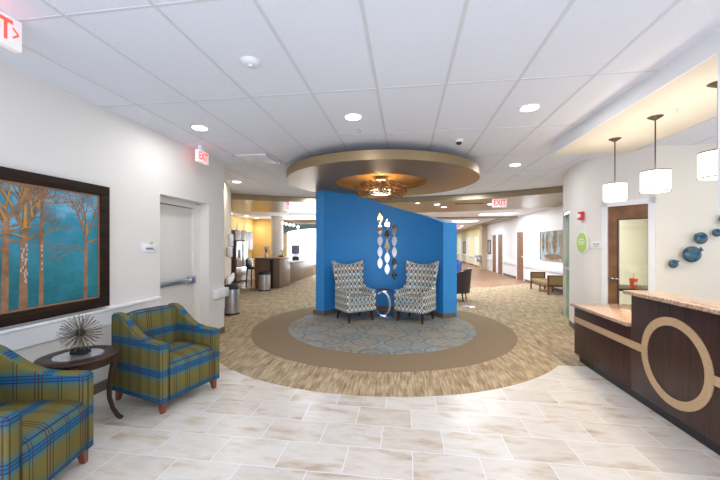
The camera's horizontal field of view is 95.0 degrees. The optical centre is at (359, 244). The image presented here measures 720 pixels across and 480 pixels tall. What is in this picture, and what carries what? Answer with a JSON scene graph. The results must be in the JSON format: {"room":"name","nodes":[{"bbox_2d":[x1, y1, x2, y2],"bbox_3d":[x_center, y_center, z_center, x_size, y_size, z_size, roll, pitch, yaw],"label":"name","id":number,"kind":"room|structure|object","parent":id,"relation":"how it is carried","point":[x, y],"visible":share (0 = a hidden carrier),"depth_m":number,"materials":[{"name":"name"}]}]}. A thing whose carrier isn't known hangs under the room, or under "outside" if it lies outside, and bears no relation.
{"room":"hospital interior","nodes":[
{"label":"hospital interior","id":0,"kind":"room"},
{"bbox_2d":[0,61,223,384],"bbox_3d":[-2.971,0.040,1.575,0.120,2.920,8.300,0,0,8],"label":"wall","id":1,"kind":"structure","parent":0,"point":[46,128],"depth_m":3.58,"materials":[{"name":"white paint"}]},
{"bbox_2d":[0,166,109,327],"bbox_3d":[-2.792,0.015,2.237,0.050,1.230,2.420,0,0,8],"label":"framed painting","id":2,"kind":"object","parent":1,"relation":"attached to","point":[55,231],"visible":1,"depth_m":2.87,"materials":[{"name":"teal paint"}]},
{"bbox_2d":[0,296,161,350],"bbox_3d":[-2.989,0.745,0.810,0.055,0.190,6.780,0,0,8],"label":"trim","id":3,"kind":"structure","parent":1,"relation":"attached to","point":[25,335],"depth_m":2.91,"materials":[{"name":"white paint"}]},
{"bbox_2d":[141,242,155,251],"bbox_3d":[-2.558,0.025,4.011,0.027,0.124,0.240,0,0,8],"label":"room sign","id":4,"kind":"object","parent":1,"relation":"attached to","point":[145,247],"visible":1,"depth_m":4.00,"materials":[{"name":"white paint"}]},
{"bbox_2d":[93,326,224,394],"bbox_3d":[-2.904,1.450,1.566,0.015,0.100,8.300,0,0,8],"label":"baseboard","id":5,"kind":"structure","parent":1,"relation":"attached to","point":[101,386],"depth_m":3.38,"materials":[{"name":"brown plastic"}]},
{"bbox_2d":[213,287,228,298],"bbox_3d":[-2.378,0.805,5.546,0.160,0.150,0.390,0,0,8],"label":"trim","id":6,"kind":"structure","parent":1,"relation":"attached to","point":[222,292],"depth_m":5.49,"materials":[{"name":"white paint"}]},
{"bbox_2d":[160,196,201,323],"bbox_3d":[-2.690,0.040,4.752,0.200,2.920,1.170,0,0,8],"label":"door frame","id":7,"kind":"structure","parent":0,"point":[160,196],"depth_m":5.26,"materials":[{"name":"white paint"}]},
{"bbox_2d":[160,197,199,322],"bbox_3d":[-2.653,0.426,4.746,0.135,2.148,1.046,0,0,8],"label":"door","id":8,"kind":"structure","parent":7,"relation":"attached to","point":[180,225],"depth_m":4.87,"materials":[{"name":"white paint"}]},
{"bbox_2d":[224,181,230,307],"bbox_3d":[-5.913,0.040,10.910,3.471,2.920,12.209,0,0,-18],"label":"wall","id":9,"kind":"structure","parent":0,"point":[227,192],"depth_m":7.65,"materials":[{"name":"beige paint"}]},
{"bbox_2d":[226,247,232,257],"bbox_3d":[-3.016,0.175,7.622,0.090,0.270,0.120,0,0,30],"label":"soap dispenser","id":10,"kind":"object","parent":9,"relation":"attached to","point":[229,250],"visible":1,"depth_m":7.58,"materials":[{"name":"white paint"}]},
{"bbox_2d":[226,273,233,283],"bbox_3d":[-3.139,0.810,8.046,0.078,0.140,1.584,0,0,-16],"label":"trim","id":11,"kind":"structure","parent":9,"relation":"attached to","point":[230,278],"depth_m":7.63,"materials":[{"name":"white paint"}]},
{"bbox_2d":[229,234,232,246],"bbox_3d":[-3.139,-0.090,8.008,0.102,0.340,0.100,0,0,33],"label":"dispenser","id":12,"kind":"object","parent":9,"relation":"attached to","point":[230,235],"visible":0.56,"depth_m":7.97,"materials":[{"name":"white paint"}]},
{"bbox_2d":[231,215,253,275],"bbox_3d":[-5.461,0.040,14.290,0.120,2.920,3.600,0,0,8],"label":"wall","id":13,"kind":"structure","parent":0,"point":[248,223],"depth_m":15.29,"materials":[{"name":"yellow paint"}]},
{"bbox_2d":[231,230,246,240],"bbox_3d":[-5.144,-0.385,13.438,0.703,0.390,0.960,0,0,8],"label":"upper cabinet","id":14,"kind":"object","parent":13,"relation":"attached to","point":[237,235],"visible":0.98,"depth_m":13.25,"materials":[{"name":"grey laminate"}]},
{"bbox_2d":[237,231,252,249],"bbox_3d":[-5.072,-0.190,14.312,0.603,0.780,0.750,0,0,8],"label":"upper cabinet","id":15,"kind":"object","parent":13,"relation":"attached to","point":[249,240],"visible":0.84,"depth_m":14.31,"materials":[{"name":"grey laminate"}]},
{"bbox_2d":[231,276,276,288],"bbox_3d":[-4.490,1.494,14.155,4.000,0.005,5.400,0,0,8],"label":"floor","id":16,"kind":"structure","parent":0,"point":[242,284],"depth_m":12.46,"materials":[{"name":"brown wood"}]},
{"bbox_2d":[231,241,246,282],"bbox_3d":[-5.120,0.662,13.435,0.772,1.660,0.900,0,0,8],"label":"refrigerator","id":17,"kind":"object","parent":16,"relation":"on","point":[238,260],"visible":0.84,"depth_m":13.19,"materials":[{"name":"silver metal"}]},
{"bbox_2d":[245,258,254,286],"bbox_3d":[-3.841,0.982,11.944,0.435,1.020,0.430,0,0,8],"label":"bar stool","id":18,"kind":"object","parent":16,"relation":"on","point":[248,260],"visible":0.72,"depth_m":11.80,"materials":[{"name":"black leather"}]},
{"bbox_2d":[247,259,252,279],"bbox_3d":[-5.072,1.066,14.312,0.603,0.852,0.750,0,0,8],"label":"base cabinet","id":19,"kind":"object","parent":16,"relation":"on","point":[249,270],"visible":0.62,"depth_m":14.40,"materials":[{"name":"grey laminate"}]},
{"bbox_2d":[252,256,314,287],"bbox_3d":[-2.923,0.961,13.447,1.060,1.062,4.270,0,0,8],"label":"counter","id":20,"kind":"object","parent":16,"relation":"on","point":[284,271],"depth_m":11.80,"materials":[{"name":"brown laminate"}]},
{"bbox_2d":[264,246,269,256],"bbox_3d":[-3.307,0.228,11.678,0.280,0.404,0.176,0,0,44],"label":"flower vase","id":21,"kind":"object","parent":20,"relation":"on","point":[267,247],"visible":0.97,"depth_m":11.65,"materials":[{"name":"silver metal"}]},
{"bbox_2d":[292,245,299,259],"bbox_3d":[-2.655,0.313,13.625,0.320,0.620,0.300,0,0,-9],"label":"machine","id":22,"kind":"object","parent":20,"relation":"on","point":[295,248],"visible":0.92,"depth_m":13.49,"materials":[{"name":"black plastic"}]},
{"bbox_2d":[254,219,270,275],"bbox_3d":[-5.125,0.040,16.626,1.860,2.920,1.120,0,0,8],"label":"wall","id":23,"kind":"structure","parent":0,"point":[262,227],"depth_m":16.01,"materials":[{"name":"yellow paint"}]},
{"bbox_2d":[271,216,282,255],"bbox_3d":[-3.674,0.120,14.647,0.520,2.760,0.520,0,0,8],"label":"wall column","id":24,"kind":"structure","parent":0,"point":[276,221],"depth_m":14.41,"materials":[{"name":"white paint"}]},
{"bbox_2d":[283,220,315,274],"bbox_3d":[-0.393,0.050,16.462,7.560,2.900,0.100,0,0,8],"label":"wall","id":25,"kind":"structure","parent":0,"point":[284,221],"depth_m":16.84,"materials":[{"name":"beige paint"}]},
{"bbox_2d":[284,223,315,233],"bbox_3d":[-2.135,-0.840,16.568,3.540,0.520,0.150,0,0,8],"label":"valance","id":26,"kind":"object","parent":25,"relation":"in","point":[287,228],"depth_m":16.64,"materials":[{"name":"teal fabric"}]},
{"bbox_2d":[286,232,315,264],"bbox_3d":[-2.121,0.040,16.702,3.310,1.920,0.100,0,0,8],"label":"window","id":27,"kind":"structure","parent":25,"relation":"in","point":[286,232],"depth_m":16.88,"materials":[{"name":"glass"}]},
{"bbox_2d":[0,0,719,197],"bbox_3d":[-0.514,-1.460,5.372,15.500,0.080,16.500,0,0,8],"label":"ceiling","id":28,"kind":"structure","parent":0,"point":[412,41],"depth_m":2.61,"materials":[{"name":"tile"}]},
{"bbox_2d":[0,9,21,52],"bbox_3d":[-2.185,-1.317,1.925,0.056,0.205,0.340,0,0,8],"label":"exit sign","id":29,"kind":"object","parent":28,"relation":"hanging from","point":[10,28],"visible":1,"depth_m":2.03,"materials":[{"name":"white plastic"}]},
{"bbox_2d":[190,125,208,130],"bbox_3d":[-1.946,-1.418,4.007,0.214,0.004,0.214,0,0,8],"label":"recessed light","id":30,"kind":"object","parent":28,"relation":"in","point":[194,127],"visible":1,"depth_m":4.01,"materials":[{"name":"white paint"}]},
{"bbox_2d":[195,145,208,164],"bbox_3d":[-2.268,-1.298,4.738,0.054,0.245,0.250,0,0,8],"label":"exit sign","id":31,"kind":"object","parent":28,"relation":"hanging from","point":[201,156],"visible":1,"depth_m":4.70,"materials":[{"name":"white plastic"}]},
{"bbox_2d":[240,56,260,68],"bbox_3d":[-0.846,-1.397,2.551,0.150,0.044,0.150,0,0,8],"label":"smoke detector","id":32,"kind":"object","parent":28,"relation":"attached to","point":[251,62],"visible":1,"depth_m":2.52,"materials":[{"name":"white paint"}]},
{"bbox_2d":[233,153,280,163],"bbox_3d":[-1.678,-1.409,5.423,0.580,0.021,0.560,0,0,8],"label":"ceiling vent","id":33,"kind":"object","parent":28,"relation":"in","point":[265,158],"visible":1,"depth_m":5.34,"materials":[{"name":"white metal"}]},
{"bbox_2d":[344,113,362,120],"bbox_3d":[-0.075,-1.418,3.665,0.214,0.004,0.214,0,0,8],"label":"recessed light","id":34,"kind":"object","parent":28,"relation":"in","point":[352,116],"visible":1,"depth_m":3.67,"materials":[{"name":"white paint"}]},
{"bbox_2d":[17,0,716,196],"bbox_3d":[-0.770,-1.419,3.893,15.400,0.005,13.500,0,0,8],"label":"grid","id":35,"kind":"object","parent":28,"relation":"attached to","point":[156,6],"visible":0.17,"depth_m":2.77,"materials":[{"name":"silver metal"}]},
{"bbox_2d":[455,139,462,144],"bbox_3d":[1.338,-1.385,4.458,0.110,0.069,0.110,0,0,8],"label":"dome camera","id":36,"kind":"object","parent":28,"relation":"attached to","point":[457,141],"visible":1,"depth_m":4.42,"materials":[{"name":"white paint"}]},
{"bbox_2d":[518,104,540,111],"bbox_3d":[1.759,-1.418,3.420,0.214,0.004,0.214,0,0,8],"label":"recessed light","id":37,"kind":"object","parent":28,"relation":"in","point":[530,107],"visible":1,"depth_m":3.42,"materials":[{"name":"white paint"}]},
{"bbox_2d":[718,51,719,214],"bbox_3d":[2.381,-0.810,2.142,0.055,1.220,0.060,0,0,8],"label":"trim","id":38,"kind":"structure","parent":28,"relation":"attached to","point":[719,51],"depth_m":2.16,"materials":[{"name":"white paint"}]},
{"bbox_2d":[286,149,479,196],"bbox_3d":[0.400,-1.290,6.204,3.484,0.260,3.484,0,0,8],"label":"ceiling","id":39,"kind":"structure","parent":0,"point":[423,172],"depth_m":5.21,"materials":[{"name":"brown metal"}]},
{"bbox_2d":[354,178,407,199],"bbox_3d":[0.378,-1.044,6.118,0.983,0.334,1.032,0,0,0],"label":"chandelier","id":40,"kind":"object","parent":39,"relation":"hanging from","point":[380,191],"visible":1,"depth_m":5.92,"materials":[{"name":"gold metal"}]},
{"bbox_2d":[52,362,719,479],"bbox_3d":[1.355,1.530,16.975,16.000,0.060,40.000,0,0,8],"label":"floor","id":41,"kind":"structure","parent":0,"point":[565,422],"depth_m":2.56,"materials":[{"name":"beige tile"}]},
{"bbox_2d":[0,345,93,479],"bbox_3d":[-2.179,1.073,1.955,0.723,0.855,0.660,0,0,-7],"label":"armchair","id":42,"kind":"object","parent":41,"relation":"on","point":[46,414],"visible":1,"depth_m":2.11,"materials":[{"name":"fabric"}]},
{"bbox_2d":[33,345,122,418],"bbox_3d":[-2.304,1.203,2.704,0.540,0.618,0.540,0,0,8],"label":"side table","id":43,"kind":"object","parent":41,"relation":"on","point":[100,356],"visible":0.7,"depth_m":2.66,"materials":[{"name":"brown wood"}]},
{"bbox_2d":[55,314,102,354],"bbox_3d":[-2.297,0.732,2.716,0.311,0.322,0.311,0,0,-9],"label":"starburst sculpture","id":44,"kind":"object","parent":43,"relation":"on","point":[80,350],"visible":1,"depth_m":2.69,"materials":[{"name":"silver plastic"}]},
{"bbox_2d":[111,303,218,413],"bbox_3d":[-1.933,1.073,3.328,0.723,0.855,0.660,0,0,24],"label":"armchair","id":45,"kind":"object","parent":41,"relation":"on","point":[164,354],"visible":1,"depth_m":3.13,"materials":[{"name":"fabric"}]},
{"bbox_2d":[570,290,719,454],"bbox_3d":[2.940,0.973,2.367,0.930,1.055,3.900,0,0,8],"label":"reception desk","id":46,"kind":"object","parent":41,"relation":"on","point":[662,349],"visible":1,"depth_m":2.83,"materials":[{"name":"brown wood"}]},
{"bbox_2d":[570,303,630,326],"bbox_3d":[3.143,0.782,3.735,0.905,0.035,1.135,0,0,8],"label":"countertop","id":47,"kind":"structure","parent":46,"relation":"on","point":[618,313],"depth_m":3.85,"materials":[{"name":"stone"}]},
{"bbox_2d":[623,290,719,314],"bbox_3d":[2.556,0.463,1.860,0.310,0.035,2.790,0,0,8],"label":"countertop","id":48,"kind":"structure","parent":46,"relation":"on","point":[704,305],"depth_m":2.69,"materials":[{"name":"stone"}]},
{"bbox_2d":[316,190,456,316],"bbox_3d":[0.579,0.169,7.341,2.972,2.662,1.074,0,0,8],"label":"wall","id":49,"kind":"structure","parent":0,"point":[347,224],"depth_m":7.30,"materials":[{"name":"blue paint"}]},
{"bbox_2d":[377,213,382,267],"bbox_3d":[0.461,-0.100,7.579,0.120,1.300,0.042,0,0,3],"label":"strand","id":50,"kind":"object","parent":49,"relation":"attached to","point":[380,218],"visible":1,"depth_m":7.58,"materials":[{"name":"silver metal"}]},
{"bbox_2d":[313,306,455,317],"bbox_3d":[0.531,1.448,7.346,3.013,0.096,1.102,0,0,8],"label":"baseboard","id":51,"kind":"structure","parent":49,"relation":"attached to","point":[332,311],"depth_m":7.06,"materials":[{"name":"brown plastic"}]},
{"bbox_2d":[385,219,389,273],"bbox_3d":[0.623,0.035,7.562,0.120,1.300,0.052,0,0,9],"label":"strand","id":52,"kind":"object","parent":49,"relation":"attached to","point":[387,223],"visible":1,"depth_m":7.56,"materials":[{"name":"silver metal"}]},
{"bbox_2d":[392,224,396,279],"bbox_3d":[0.784,0.160,7.525,0.120,1.300,0.042,0,0,16],"label":"strand","id":53,"kind":"object","parent":49,"relation":"attached to","point":[394,228],"visible":1,"depth_m":7.52,"materials":[{"name":"silver metal"}]},
{"bbox_2d":[219,275,586,396],"bbox_3d":[0.712,1.496,19.968,13.900,0.007,33.250,0,0,8],"label":"floor","id":54,"kind":"structure","parent":0,"point":[545,337],"depth_m":4.96,"materials":[{"name":"beige carpet"}]},
{"bbox_2d":[224,284,239,314],"bbox_3d":[-2.780,1.172,7.150,0.312,0.640,0.356,0,0,8],"label":"trash can","id":55,"kind":"object","parent":54,"relation":"on","point":[232,302],"visible":0.94,"depth_m":7.05,"materials":[{"name":"silver metal"}]},
{"bbox_2d":[258,271,270,290],"bbox_3d":[-3.152,1.182,10.877,0.422,0.620,0.416,0,0,-39],"label":"trash can","id":56,"kind":"object","parent":54,"relation":"on","point":[264,277],"visible":1,"depth_m":10.71,"materials":[{"name":"silver metal"}]},
{"bbox_2d":[332,260,375,322],"bbox_3d":[-0.130,0.902,6.694,0.746,1.181,0.706,0,0,-30],"label":"chair","id":57,"kind":"object","parent":54,"relation":"on","point":[352,295],"visible":1,"depth_m":6.68,"materials":[{"name":"fabric"}]},
{"bbox_2d":[375,288,393,318],"bbox_3d":[0.496,1.207,6.857,0.399,0.572,0.390,0,0,8],"label":"accent table","id":58,"kind":"object","parent":54,"relation":"on","point":[384,290],"visible":0.96,"depth_m":6.80,"materials":[{"name":"silver metal"}]},
{"bbox_2d":[394,260,438,324],"bbox_3d":[1.138,0.902,6.613,0.746,1.181,0.706,0,0,35],"label":"chair","id":59,"kind":"object","parent":54,"relation":"on","point":[417,295],"visible":1,"depth_m":6.58,"materials":[{"name":"fabric"}]},
{"bbox_2d":[457,268,471,301],"bbox_3d":[2.641,1.056,8.954,0.747,0.877,0.819,0,0,27],"label":"lounge chair","id":60,"kind":"object","parent":54,"relation":"on","point":[464,276],"visible":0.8,"depth_m":8.62,"materials":[{"name":"grey leather"}]},
{"bbox_2d":[530,272,562,294],"bbox_3d":[5.952,1.202,10.550,0.474,0.585,1.408,0,0,8],"label":"bench","id":61,"kind":"object","parent":54,"relation":"on","point":[552,281],"visible":0.87,"depth_m":10.09,"materials":[{"name":"fabric"}]},
{"bbox_2d":[532,278,546,284],"bbox_3d":[5.952,1.170,10.550,0.430,0.100,1.310,0,0,8],"label":"seat cushion","id":62,"kind":"object","parent":61,"relation":"on","point":[541,281],"depth_m":10.70,"materials":[{"name":"brown fabric"}]},
{"bbox_2d":[619,284,647,290],"bbox_3d":[4.810,1.105,5.539,1.200,0.780,0.700,0,0,25],"label":"office desk","id":63,"kind":"object","parent":54,"relation":"on","point":[621,287],"visible":0.06,"depth_m":5.55,"materials":[{"name":"brown wood"}]},
{"bbox_2d":[629,276,637,288],"bbox_3d":[4.502,0.589,5.431,0.122,0.250,0.122,0,0,8],"label":"drink cup","id":64,"kind":"object","parent":63,"relation":"on","point":[633,281],"visible":1,"depth_m":5.39,"materials":[{"name":"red plastic"}]},
{"bbox_2d":[231,54,717,229],"bbox_3d":[1.960,-1.340,17.699,71.641,0.160,41.600,0,0,8],"label":"ceiling","id":65,"kind":"structure","parent":0,"point":[697,101],"depth_m":4.39,"materials":[{"name":"beige paint"}]},
{"bbox_2d":[283,202,288,210],"bbox_3d":[-2.177,-1.135,9.743,0.054,0.260,0.300,0,0,12],"label":"exit sign","id":66,"kind":"object","parent":65,"relation":"hanging from","point":[285,204],"visible":1,"depth_m":9.66,"materials":[{"name":"white plastic"}]},
{"bbox_2d":[452,220,479,221],"bbox_3d":[5.518,-1.255,17.506,1.340,0.008,1.240,0,0,8],"label":"fluorescent panel","id":67,"kind":"object","parent":65,"relation":"attached to","point":[457,220],"visible":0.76,"depth_m":17.59,"materials":[{"name":"white plastic"}]},
{"bbox_2d":[455,203,482,204],"bbox_3d":[3.320,-1.248,10.063,0.800,0.021,0.250,0,0,8],"label":"ceiling vent","id":68,"kind":"object","parent":65,"relation":"in","point":[456,203],"visible":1,"depth_m":10.04,"materials":[{"name":"brown metal"}]},
{"bbox_2d":[479,213,515,214],"bbox_3d":[5.547,-1.255,13.363,1.340,0.008,0.840,0,0,8],"label":"fluorescent panel","id":69,"kind":"object","parent":65,"relation":"attached to","point":[481,213],"visible":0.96,"depth_m":13.14,"materials":[{"name":"white plastic"}]},
{"bbox_2d":[492,199,506,207],"bbox_3d":[3.796,-1.145,8.982,0.380,0.240,0.054,0,0,8],"label":"exit sign","id":70,"kind":"object","parent":65,"relation":"hanging from","point":[495,202],"visible":1,"depth_m":8.96,"materials":[{"name":"white plastic"}]},
{"bbox_2d":[603,137,627,201],"bbox_3d":[3.049,-0.897,3.947,0.236,0.744,0.236,0,0,8],"label":"pendant lamp","id":71,"kind":"object","parent":65,"relation":"hanging from","point":[615,191],"visible":1,"depth_m":3.89,"materials":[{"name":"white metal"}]},
{"bbox_2d":[604,200,625,201],"bbox_3d":[3.049,-0.527,3.947,0.214,0.005,0.214,0,0,8],"label":"diffuser","id":72,"kind":"object","parent":71,"relation":"attached to","point":[604,200],"depth_m":3.93,"materials":[{"name":"white plastic"}]},
{"bbox_2d":[640,114,671,193],"bbox_3d":[2.924,-0.897,3.268,0.236,0.744,0.236,0,0,8],"label":"pendant lamp","id":73,"kind":"object","parent":65,"relation":"hanging from","point":[654,180],"visible":1,"depth_m":3.21,"materials":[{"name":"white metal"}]},
{"bbox_2d":[641,190,669,193],"bbox_3d":[2.924,-0.527,3.268,0.214,0.005,0.214,0,0,8],"label":"diffuser","id":74,"kind":"object","parent":73,"relation":"attached to","point":[642,191],"depth_m":3.24,"materials":[{"name":"white"}]},
{"bbox_2d":[697,81,717,180],"bbox_3d":[2.809,-0.897,2.587,0.236,0.744,0.236,0,0,8],"label":"pendant lamp","id":75,"kind":"object","parent":65,"relation":"hanging from","point":[707,161],"visible":0.89,"depth_m":2.57,"materials":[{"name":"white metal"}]},
{"bbox_2d":[699,176,717,180],"bbox_3d":[2.809,-0.527,2.587,0.214,0.005,0.214,0,0,8],"label":"diffuser","id":76,"kind":"object","parent":75,"relation":"attached to","point":[701,178],"depth_m":2.61,"materials":[{"name":"white"}]},
{"bbox_2d":[479,225,486,269],"bbox_3d":[7.632,0.120,20.291,0.420,2.760,0.700,0,0,8],"label":"pier","id":77,"kind":"object","parent":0,"point":[483,228],"visible":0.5,"depth_m":19.96,"materials":[{"name":"beige paint"}]},
{"bbox_2d":[475,255,481,261],"bbox_3d":[7.264,0.830,20.292,0.330,0.400,0.440,0,0,8],"label":"fountain","id":78,"kind":"object","parent":77,"relation":"attached to","point":[477,256],"visible":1,"depth_m":20.11,"materials":[{"name":"silver metal"}]},
{"bbox_2d":[461,262,528,287],"bbox_3d":[6.174,1.494,23.119,3.850,0.005,24.500,0,0,8],"label":"floor","id":79,"kind":"structure","parent":0,"point":[479,278],"depth_m":14.27,"materials":[{"name":"brown carpet"}]},
{"bbox_2d":[457,260,461,271],"bbox_3d":[3.999,1.077,14.184,0.747,0.835,0.819,0,0,8],"label":"lounge chair","id":80,"kind":"object","parent":79,"relation":"on","point":[459,263],"visible":0.35,"depth_m":13.88,"materials":[{"name":"blue fabric"}]},
{"bbox_2d":[457,205,562,288],"bbox_3d":[7.995,0.050,21.806,0.120,2.900,26.600,0,0,8],"label":"wall","id":81,"kind":"structure","parent":0,"point":[550,219],"depth_m":13.52,"materials":[{"name":"white paint"}]},
{"bbox_2d":[459,238,462,260],"bbox_3d":[8.966,0.440,29.394,0.069,2.120,1.640,0,0,8],"label":"door","id":82,"kind":"structure","parent":81,"relation":"in","point":[460,239],"depth_m":29.24,"materials":[{"name":"white paint"}]},
{"bbox_2d":[463,241,465,253],"bbox_3d":[8.733,0.200,27.660,0.030,1.000,1.200,0,0,8],"label":"framed print","id":83,"kind":"object","parent":81,"relation":"attached to","point":[464,242],"visible":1,"depth_m":27.53,"materials":[{"name":"brown wood"}]},
{"bbox_2d":[466,237,468,263],"bbox_3d":[8.511,0.440,26.126,0.069,2.120,1.040,0,0,8],"label":"door","id":84,"kind":"structure","parent":81,"relation":"in","point":[467,238],"depth_m":26.20,"materials":[{"name":"white paint"}]},
{"bbox_2d":[474,236,477,266],"bbox_3d":[8.070,0.440,22.956,0.069,2.120,1.040,0,0,8],"label":"door","id":85,"kind":"structure","parent":81,"relation":"in","point":[475,237],"depth_m":23.18,"materials":[{"name":"white paint"}]},
{"bbox_2d":[435,216,517,231],"bbox_3d":[6.436,-1.230,25.001,3.850,0.060,20.700,0,0,8],"label":"trim","id":86,"kind":"structure","parent":81,"relation":"attached to","point":[500,218],"depth_m":14.94,"materials":[{"name":"white paint"}]},
{"bbox_2d":[487,240,490,253],"bbox_3d":[7.576,0.110,19.350,0.030,0.820,0.700,0,0,8],"label":"framed print","id":87,"kind":"object","parent":81,"relation":"attached to","point":[488,241],"visible":1,"depth_m":19.29,"materials":[{"name":"brown wood"}]},
{"bbox_2d":[492,233,496,272],"bbox_3d":[7.411,0.440,18.227,0.069,2.120,0.890,0,0,8],"label":"door","id":88,"kind":"structure","parent":81,"relation":"in","point":[494,236],"depth_m":18.21,"materials":[{"name":"brown wood"}]},
{"bbox_2d":[498,233,502,274],"bbox_3d":[7.249,0.440,17.063,0.069,2.120,0.940,0,0,8],"label":"door","id":89,"kind":"structure","parent":81,"relation":"in","point":[500,235],"depth_m":17.05,"materials":[{"name":"brown wood"}]},
{"bbox_2d":[457,260,561,292],"bbox_3d":[7.928,1.450,21.815,0.015,0.100,26.600,0,0,8],"label":"baseboard","id":90,"kind":"structure","parent":81,"relation":"attached to","point":[512,276],"depth_m":13.04,"materials":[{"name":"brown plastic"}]},
{"bbox_2d":[457,253,562,273],"bbox_3d":[7.904,0.820,21.768,0.050,0.160,26.500,0,0,8],"label":"trim","id":91,"kind":"structure","parent":81,"relation":"attached to","point":[539,267],"depth_m":12.35,"materials":[{"name":"white paint"}]},
{"bbox_2d":[516,230,524,280],"bbox_3d":[6.835,0.440,14.092,0.069,2.120,0.980,0,0,8],"label":"door","id":92,"kind":"structure","parent":81,"relation":"in","point":[520,235],"depth_m":14.07,"materials":[{"name":"brown wood"}]},
{"bbox_2d":[540,230,562,261],"bbox_3d":[6.417,0.030,11.101,0.050,1.000,1.760,0,0,8],"label":"canvas painting","id":93,"kind":"object","parent":81,"relation":"attached to","point":[551,242],"visible":0.88,"depth_m":11.05,"materials":[{"name":"multicoloured fabric"}]},
{"bbox_2d":[563,214,568,314],"bbox_3d":[5.223,0.040,7.856,2.356,2.920,0.240,0,0,-42],"label":"wall","id":94,"kind":"structure","parent":0,"point":[565,219],"depth_m":7.04,"materials":[{"name":"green paint"}]},
{"bbox_2d":[562,310,573,328],"bbox_3d":[4.729,1.450,7.166,0.536,0.100,4.000,0,0,35],"label":"baseboard","id":95,"kind":"structure","parent":94,"relation":"attached to","point":[571,324],"depth_m":6.02,"materials":[{"name":"brown plastic"}]},
{"bbox_2d":[563,170,568,213],"bbox_3d":[4.173,-1.040,6.604,0.152,0.760,0.987,0,0,26],"label":"wall","id":96,"kind":"structure","parent":0,"point":[566,175],"depth_m":6.41,"materials":[{"name":"white paint"}]},
{"bbox_2d":[564,211,568,269],"bbox_3d":[4.178,0.420,6.620,0.111,2.160,0.990,0,0,26],"label":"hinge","id":97,"kind":"structure","parent":96,"relation":"in","point":[566,214],"depth_m":6.62,"materials":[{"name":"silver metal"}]},
{"bbox_2d":[569,158,592,322],"bbox_3d":[3.875,0.040,5.780,0.178,2.920,0.800,0,0,11],"label":"wall","id":98,"kind":"structure","parent":0,"point":[580,174],"depth_m":5.62,"materials":[{"name":"white paint"}]},
{"bbox_2d":[577,211,583,219],"bbox_3d":[3.708,-0.490,5.557,0.065,0.140,0.110,0,0,-1],"label":"fire alarm","id":99,"kind":"object","parent":98,"relation":"attached to","point":[580,215],"visible":1,"depth_m":5.52,"materials":[{"name":"red plastic"}]},
{"bbox_2d":[576,231,587,253],"bbox_3d":[3.732,-0.040,5.557,0.016,0.380,0.290,0,0,-1],"label":"oval sign","id":100,"kind":"object","parent":98,"relation":"attached to","point":[581,239],"visible":1,"depth_m":5.55,"materials":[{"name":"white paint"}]},
{"bbox_2d":[593,146,655,303],"bbox_3d":[4.071,0.040,5.092,0.120,2.920,0.793,0,0,-34],"label":"wall","id":101,"kind":"structure","parent":0,"point":[629,165],"depth_m":5.18,"materials":[{"name":"white paint"}]},
{"bbox_2d":[591,242,600,247],"bbox_3d":[3.821,0.000,5.344,0.012,0.110,0.150,0,0,-34],"label":"door sign","id":102,"kind":"object","parent":101,"relation":"attached to","point":[593,244],"visible":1,"depth_m":5.34,"materials":[{"name":"white paint"}]},
{"bbox_2d":[601,197,655,303],"bbox_3d":[4.082,0.410,5.019,0.184,2.180,0.660,0,0,-34],"label":"door","id":103,"kind":"structure","parent":101,"relation":"in","point":[645,208],"depth_m":5.12,"materials":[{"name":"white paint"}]},
{"bbox_2d":[619,219,647,303],"bbox_3d":[5.842,0.100,6.607,2.250,2.800,3.700,0,0,8],"label":"wall","id":104,"kind":"structure","parent":0,"point":[633,234],"depth_m":8.00,"materials":[{"name":"beige paint"}]},
{"bbox_2d":[552,28,719,154],"bbox_3d":[2.156,-1.345,0.694,0.020,0.150,7.970,0,0,8],"label":"ceiling","id":105,"kind":"structure","parent":0,"point":[709,46],"depth_m":2.77,"materials":[{"name":"white paint"}]},
{"bbox_2d":[656,144,719,301],"bbox_3d":[5.514,0.040,4.613,2.550,2.920,0.120,0,0,8],"label":"wall","id":106,"kind":"structure","parent":0,"point":[691,207],"depth_m":4.68,"materials":[{"name":"beige paint"}]},
{"bbox_2d":[668,260,678,267],"bbox_3d":[4.413,0.265,4.648,0.100,0.122,0.113,0,0,-32],"label":"glass globe","id":107,"kind":"object","parent":106,"relation":"attached to","point":[672,263],"visible":1,"depth_m":4.63,"materials":[{"name":"blue glass"}]},
{"bbox_2d":[682,246,703,262],"bbox_3d":[4.620,0.130,4.607,0.238,0.228,0.159,0,0,8],"label":"glass globe","id":108,"kind":"object","parent":106,"relation":"attached to","point":[691,254],"visible":1,"depth_m":4.55,"materials":[{"name":"blue glass"}]},
{"bbox_2d":[694,232,707,243],"bbox_3d":[4.731,-0.095,4.582,0.152,0.167,0.131,0,0,-37],"label":"glass globe","id":109,"kind":"object","parent":106,"relation":"attached to","point":[700,238],"visible":1,"depth_m":4.56,"materials":[{"name":"blue glass"}]},
{"bbox_2d":[712,229,719,236],"bbox_3d":[4.949,-0.170,4.576,0.110,0.114,0.096,0,0,-43],"label":"glass globe","id":110,"kind":"object","parent":106,"relation":"attached to","point":[716,232],"visible":1,"depth_m":4.56,"materials":[{"name":"blue glass"}]},
{"label":"outside","id":111,"kind":"structure","parent":0,"visible":0},
{"bbox_2d":[288,229,315,263],"bbox_3d":[-1.481,-0.575,19.087,9.800,4.250,0.200,0,0,8],"label":"wall","id":112,"kind":"structure","parent":111,"point":[306,238],"depth_m":19.23,"materials":[{"name":"white paint"}]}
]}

